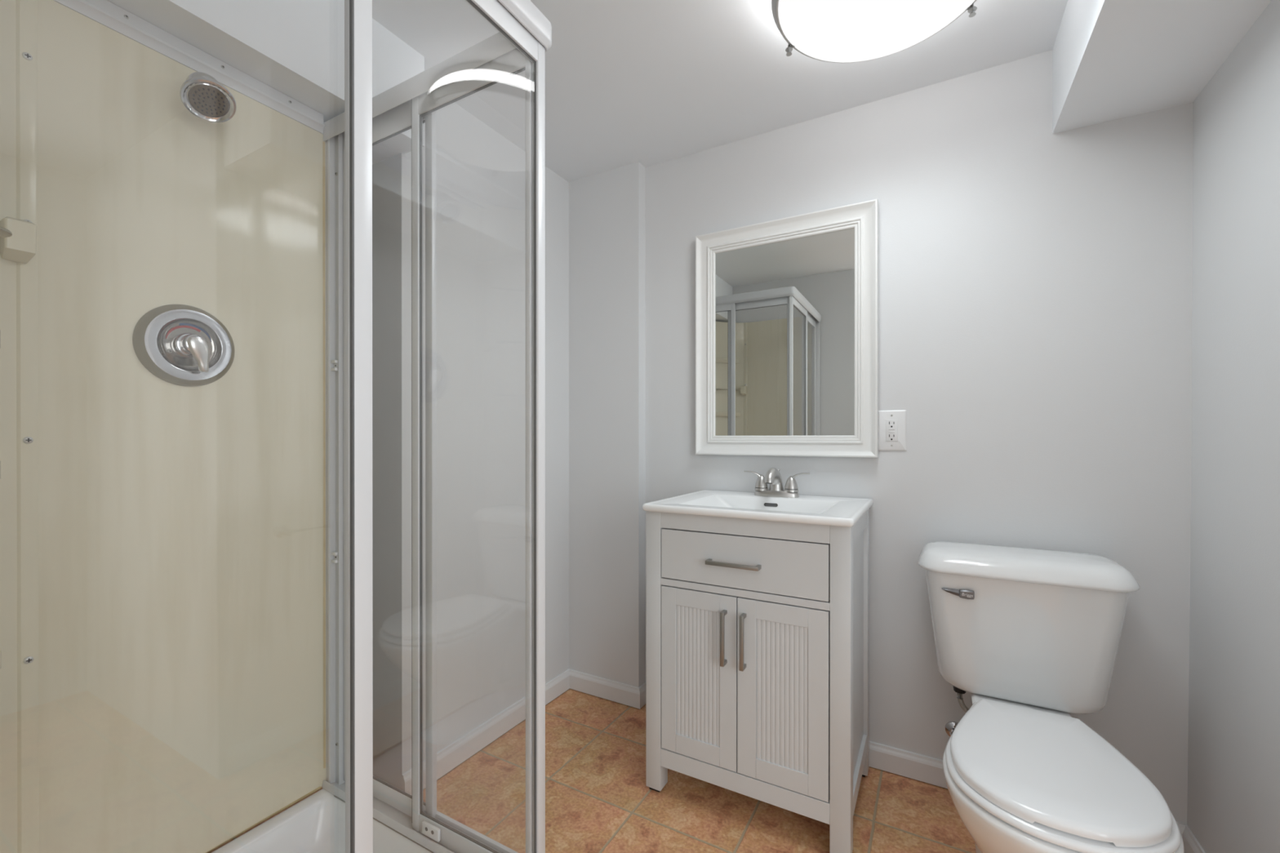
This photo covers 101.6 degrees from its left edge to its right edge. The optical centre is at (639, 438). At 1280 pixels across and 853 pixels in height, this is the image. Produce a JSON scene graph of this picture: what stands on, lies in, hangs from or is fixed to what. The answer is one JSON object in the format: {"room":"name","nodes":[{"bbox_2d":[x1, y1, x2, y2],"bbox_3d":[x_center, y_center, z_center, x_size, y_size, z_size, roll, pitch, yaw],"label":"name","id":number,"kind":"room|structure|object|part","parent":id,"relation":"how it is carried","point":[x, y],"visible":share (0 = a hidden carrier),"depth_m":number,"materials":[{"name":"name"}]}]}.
{"room":"bathroom","nodes":[
{"label":"bathroom","id":0,"kind":"room"},
{"bbox_2d":[106,0,424,164],"bbox_3d":[-1.061,-0.978,1.176,0.435,0.268,1.010,0,0,29],"label":"wall","id":1,"kind":"structure","parent":0,"point":[295,48],"depth_m":1.21,"materials":[{"name":"paint"}]},
{"bbox_2d":[372,102,568,790],"bbox_3d":[-0.687,-0.013,2.013,0.427,2.180,0.833,0,0,29],"label":"wall","id":2,"kind":"structure","parent":0,"point":[481,188],"depth_m":1.77,"materials":[{"name":"paint"}]},
{"bbox_2d":[402,669,569,795],"bbox_3d":[-0.500,1.035,1.898,0.013,0.077,0.813,0,0,29],"label":"baseboard","id":3,"kind":"structure","parent":2,"relation":"attached to","point":[449,757],"depth_m":1.81,"materials":[{"name":"white"}]},
{"bbox_2d":[208,688,976,852],"bbox_3d":[0.100,1.130,0.128,3.650,0.100,3.617,0,0,29],"label":"floor","id":4,"kind":"structure","parent":0,"point":[598,799],"depth_m":1.52,"materials":[{"name":"tile"}]},
{"bbox_2d":[211,788,434,852],"bbox_3d":[-0.678,0.996,0.889,0.725,0.166,0.787,0,0,29],"label":"shower pan","id":5,"kind":"object","parent":4,"relation":"on","point":[316,824],"visible":0.68,"depth_m":1.26,"materials":[{"name":"white plastic"}]},
{"bbox_2d":[0,0,326,852],"bbox_3d":[-0.710,0.035,0.901,0.678,1.754,0.779,0,0,29],"label":"shower surround","id":6,"kind":"object","parent":5,"relation":"on","point":[163,660],"visible":0.98,"depth_m":1.06,"materials":[{"name":"beige plastic"}]},
{"bbox_2d":[132,304,235,386],"bbox_3d":[-0.943,-0.197,1.100,0.056,0.173,0.173,0,0,29],"label":"shower valve","id":7,"kind":"object","parent":6,"relation":"attached to","point":[180,344],"visible":1,"depth_m":1.09,"materials":[{"name":"metal"}]},
{"bbox_3d":[-0.956,-0.197,1.107,0.012,0.110,0.110,0,0,29],"label":"dish","id":8,"kind":"part","parent":7,"relation":"part of","materials":[{"name":"silver metal"}]},
{"bbox_3d":[-0.924,-0.175,1.093,0.018,0.068,0.041,0,0,9],"label":"lever","id":9,"kind":"part","parent":7,"relation":"part of","materials":[{"name":"silver metal"}]},
{"bbox_2d":[179,71,236,123],"bbox_3d":[-0.905,-0.721,1.077,0.144,0.124,0.091,0,0,29],"label":"sprayer","id":10,"kind":"object","parent":6,"relation":"attached to","point":[201,94],"visible":1,"depth_m":1.06,"materials":[{"name":"metal"}]},
{"bbox_3d":[-0.876,-0.686,1.060,0.054,0.037,0.065,0,0,29],"label":"nozzle plate","id":11,"kind":"part","parent":10,"relation":"part of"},
{"bbox_2d":[322,0,551,852],"bbox_3d":[-0.675,0.044,0.889,0.730,1.736,0.774,0,0,29],"label":"shower door frame","id":12,"kind":"structure","parent":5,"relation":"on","point":[523,39],"depth_m":1.03,"materials":[{"name":"white paint"}]},
{"bbox_3d":[-0.483,0.046,0.565,0.012,1.702,0.378,0,0,29],"label":"fixed panel","id":13,"kind":"part","parent":12,"relation":"part of","materials":[{"name":"white paint"}]},
{"bbox_3d":[-0.623,0.045,1.284,0.345,1.702,0.014,0,0,29],"label":"fixed panel","id":14,"kind":"part","parent":12,"relation":"part of","materials":[{"name":"clear glass"}]},
{"bbox_3d":[-0.367,0.048,1.120,0.354,1.708,0.014,0,0,29],"label":"sliding door","id":15,"kind":"part","parent":12,"relation":"part of","materials":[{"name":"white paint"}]},
{"bbox_2d":[645,508,869,852],"bbox_3d":[0.373,0.649,1.632,0.587,0.856,0.464,0,0,29],"label":"vanity cabinet","id":16,"kind":"object","parent":4,"relation":"on","point":[757,631],"visible":0.93,"depth_m":1.44,"materials":[{"name":"white paint"}]},
{"bbox_3d":[0.052,0.644,1.610,0.050,0.846,0.050,0,0,29],"label":"leg","id":17,"kind":"part","parent":16,"relation":"part of","materials":[{"name":"white paint"}]},
{"bbox_3d":[0.172,0.687,1.526,0.138,0.392,0.016,0,0,29],"label":"ribbed panel","id":18,"kind":"part","parent":16,"relation":"part of","materials":[{"name":"white paint"}]},
{"bbox_3d":[0.171,0.690,1.525,0.235,0.489,0.019,0,0,29],"label":"door","id":19,"kind":"part","parent":16,"relation":"part of","materials":[{"name":"white paint"}]},
{"bbox_3d":[0.234,0.560,1.462,0.011,0.150,0.031,0,0,29],"label":"handle","id":20,"kind":"part","parent":16,"relation":"part of","materials":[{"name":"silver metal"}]},
{"bbox_3d":[0.257,0.351,1.448,0.153,0.011,0.031,0,0,29],"label":"handle","id":21,"kind":"part","parent":16,"relation":"part of","materials":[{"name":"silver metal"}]},
{"bbox_3d":[0.283,0.560,1.434,0.011,0.150,0.031,0,0,29],"label":"handle","id":22,"kind":"part","parent":16,"relation":"part of","materials":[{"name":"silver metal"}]},
{"bbox_3d":[0.279,0.964,1.466,0.487,0.054,0.020,0,0,29],"label":"rail","id":23,"kind":"part","parent":16,"relation":"part of","materials":[{"name":"white paint"}]},
{"bbox_3d":[0.279,0.432,1.465,0.487,0.020,0.020,0,0,29],"label":"rail","id":24,"kind":"part","parent":16,"relation":"part of","materials":[{"name":"white paint"}]},
{"bbox_3d":[0.279,0.246,1.464,0.487,0.050,0.020,0,0,29],"label":"rail","id":25,"kind":"part","parent":16,"relation":"part of","materials":[{"name":"white paint"}]},
{"bbox_3d":[0.279,0.346,1.464,0.481,0.146,0.019,0,0,29],"label":"drawer","id":26,"kind":"part","parent":16,"relation":"part of","materials":[{"name":"white paint"}]},
{"bbox_2d":[642,489,872,527],"bbox_3d":[0.383,0.245,1.641,0.599,0.093,0.484,0,0,29],"label":"sink","id":27,"kind":"object","parent":16,"relation":"in","point":[809,509],"visible":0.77,"depth_m":1.61,"materials":[{"name":"ceramic"}]},
{"bbox_2d":[743,467,810,497],"bbox_3d":[0.469,0.151,1.798,0.175,0.103,0.160,0,0,-13],"label":"faucet","id":28,"kind":"object","parent":27,"relation":"on","point":[773,477],"visible":1,"depth_m":1.77,"materials":[{"name":"silver metal"}]},
{"bbox_3d":[0.409,0.149,1.833,0.086,0.066,0.049,0,0,29],"label":"handle","id":29,"kind":"part","parent":28,"relation":"part of","materials":[{"name":"silver metal"}]},
{"bbox_3d":[0.452,0.151,1.768,0.055,0.103,0.137,0,0,29],"label":"spout","id":30,"kind":"part","parent":28,"relation":"part of","materials":[{"name":"silver metal"}]},
{"bbox_3d":[0.469,0.189,1.798,0.153,0.020,0.054,0,0,29],"label":"plate","id":31,"kind":"part","parent":28,"relation":"part of","materials":[{"name":"silver metal"}]},
{"bbox_3d":[0.530,0.149,1.764,0.086,0.066,0.049,0,0,29],"label":"handle","id":32,"kind":"part","parent":28,"relation":"part of","materials":[{"name":"silver metal"}]},
{"bbox_3d":[0.384,0.688,1.407,0.139,0.392,0.016,0,0,29],"label":"ribbed panel","id":33,"kind":"part","parent":16,"relation":"part of","materials":[{"name":"white paint"}]},
{"bbox_3d":[0.382,0.690,1.406,0.243,0.489,0.019,0,0,29],"label":"door","id":34,"kind":"part","parent":16,"relation":"part of","materials":[{"name":"white paint"}]},
{"bbox_3d":[0.520,0.644,1.346,0.050,0.846,0.050,0,0,29],"label":"leg","id":35,"kind":"part","parent":16,"relation":"part of","materials":[{"name":"white paint"}]},
{"bbox_3d":[0.709,0.644,1.681,0.050,0.846,0.050,0,0,29],"label":"leg","id":36,"kind":"part","parent":16,"relation":"part of","materials":[{"name":"white paint"}]},
{"bbox_2d":[918,541,1184,852],"bbox_3d":[0.890,0.694,1.182,0.469,0.768,0.761,0,0,29],"label":"toilet","id":37,"kind":"object","parent":4,"relation":"on","point":[1033,635],"visible":1,"depth_m":1.25,"materials":[{"name":"white ceramic"}]},
{"bbox_3d":[0.852,0.414,1.399,0.074,0.024,0.025,0,0,29],"label":"flush lever","id":38,"kind":"part","parent":37,"relation":"part of","materials":[{"name":"silver metal"}]},
{"bbox_3d":[1.024,0.526,1.419,0.436,0.336,0.209,0,0,29],"label":"tank","id":39,"kind":"part","parent":37,"relation":"part of","materials":[{"name":"white ceramic"}]},
{"bbox_3d":[1.020,0.336,1.412,0.469,0.053,0.231,0,0,29],"label":"tank lid","id":40,"kind":"part","parent":37,"relation":"part of","materials":[{"name":"white ceramic"}]},
{"bbox_3d":[0.818,0.649,1.054,0.331,0.024,0.434,0,0,29],"label":"seat lid","id":41,"kind":"part","parent":37,"relation":"part of","materials":[{"name":"white plastic"}]},
{"bbox_3d":[0.818,0.670,1.053,0.349,0.015,0.454,0,0,29],"label":"seat","id":42,"kind":"part","parent":37,"relation":"part of","materials":[{"name":"white plastic"}]},
{"bbox_2d":[568,161,644,687],"bbox_3d":[-0.329,-0.014,2.297,0.773,2.180,0.054,0,0,29],"label":"wall","id":43,"kind":"structure","parent":0,"point":[606,209],"depth_m":2.15,"materials":[{"name":"paint"}]},
{"bbox_2d":[372,0,1067,182],"bbox_3d":[0.100,-1.150,0.124,3.650,0.100,3.617,0,0,29],"label":"ceiling","id":44,"kind":"structure","parent":0,"point":[648,82],"depth_m":1.54,"materials":[{"name":"paint"}]},
{"bbox_2d":[771,0,977,62],"bbox_3d":[0.543,-1.039,1.166,0.485,0.126,0.487,0,0,29],"label":"ceiling light","id":45,"kind":"object","parent":44,"relation":"attached to","point":[833,31],"visible":1,"depth_m":1.24,"materials":[{"name":"white glass"}]},
{"bbox_2d":[644,49,1193,824],"bbox_3d":[0.496,-0.013,1.921,2.578,2.180,0.100,0,0,29],"label":"wall","id":46,"kind":"structure","parent":0,"point":[1035,283],"depth_m":1.55,"materials":[{"name":"paint"}]},
{"bbox_2d":[695,199,878,457],"bbox_3d":[0.494,-0.353,1.842,0.633,0.830,0.038,0,0,29],"label":"wall mirror","id":47,"kind":"object","parent":46,"relation":"attached to","point":[787,308],"visible":1,"depth_m":1.83,"materials":[{"name":"white paint"}]},
{"bbox_2d":[715,227,854,435],"bbox_3d":[0.498,-0.353,1.849,0.495,0.692,0.004,0,0,29],"label":"mirror glass","id":48,"kind":"object","parent":47,"relation":"attached to","point":[784,304],"depth_m":1.84,"materials":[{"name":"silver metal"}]},
{"bbox_2d":[568,668,1186,838],"bbox_3d":[0.550,1.036,1.796,1.944,0.077,0.068,0,0,29],"label":"baseboard","id":49,"kind":"structure","parent":46,"relation":"attached to","point":[914,766],"depth_m":1.69,"materials":[{"name":"white"}]},
{"bbox_2d":[878,409,906,450],"bbox_3d":[0.811,-0.025,1.681,0.085,0.130,0.010,0,0,29],"label":"wall outlet","id":50,"kind":"object","parent":46,"relation":"attached to","point":[892,424],"visible":1,"depth_m":1.68,"materials":[{"name":"white plastic"}]},
{"bbox_2d":[885,419,897,441],"bbox_3d":[0.810,-0.025,1.679,0.035,0.069,0.004,0,0,29],"label":"receptacle","id":51,"kind":"object","parent":50,"relation":"attached to","point":[891,425],"depth_m":1.68,"materials":[{"name":"white plastic"}]},
{"bbox_2d":[944,721,957,739],"bbox_3d":[0.945,0.895,1.565,0.052,0.052,0.083,0,0,29],"label":"shutoff valve","id":52,"kind":"object","parent":46,"relation":"attached to","point":[949,727],"visible":0.19,"depth_m":1.60,"materials":[{"name":"silver metal"}]},
{"bbox_2d":[952,685,968,712],"bbox_3d":[0.929,0.789,1.491,0.064,0.189,0.099,0,0,29],"label":"supplies","id":53,"kind":"object","parent":52,"relation":"attached to","point":[959,692],"visible":0.41,"depth_m":1.46,"materials":[{"name":"grey"}]},
{"bbox_2d":[1052,0,1271,133],"bbox_3d":[1.058,-0.987,0.939,0.335,0.248,1.077,0,0,29],"label":"ceiling","id":54,"kind":"structure","parent":0,"point":[1113,60],"depth_m":1.19,"materials":[{"name":"paint"}]},
{"bbox_2d":[1186,0,1279,852],"bbox_3d":[1.198,-0.011,0.844,0.120,2.180,1.087,0,0,29],"label":"wall","id":55,"kind":"structure","parent":0,"point":[1233,802],"depth_m":1.15,"materials":[{"name":"paint"}]},
{"bbox_2d":[1182,824,1205,852],"bbox_3d":[1.147,1.037,0.886,0.013,0.077,1.067,0,0,29],"label":"baseboard","id":56,"kind":"structure","parent":55,"relation":"attached to","point":[1191,845],"depth_m":1.31,"materials":[{"name":"white"}]}
]}

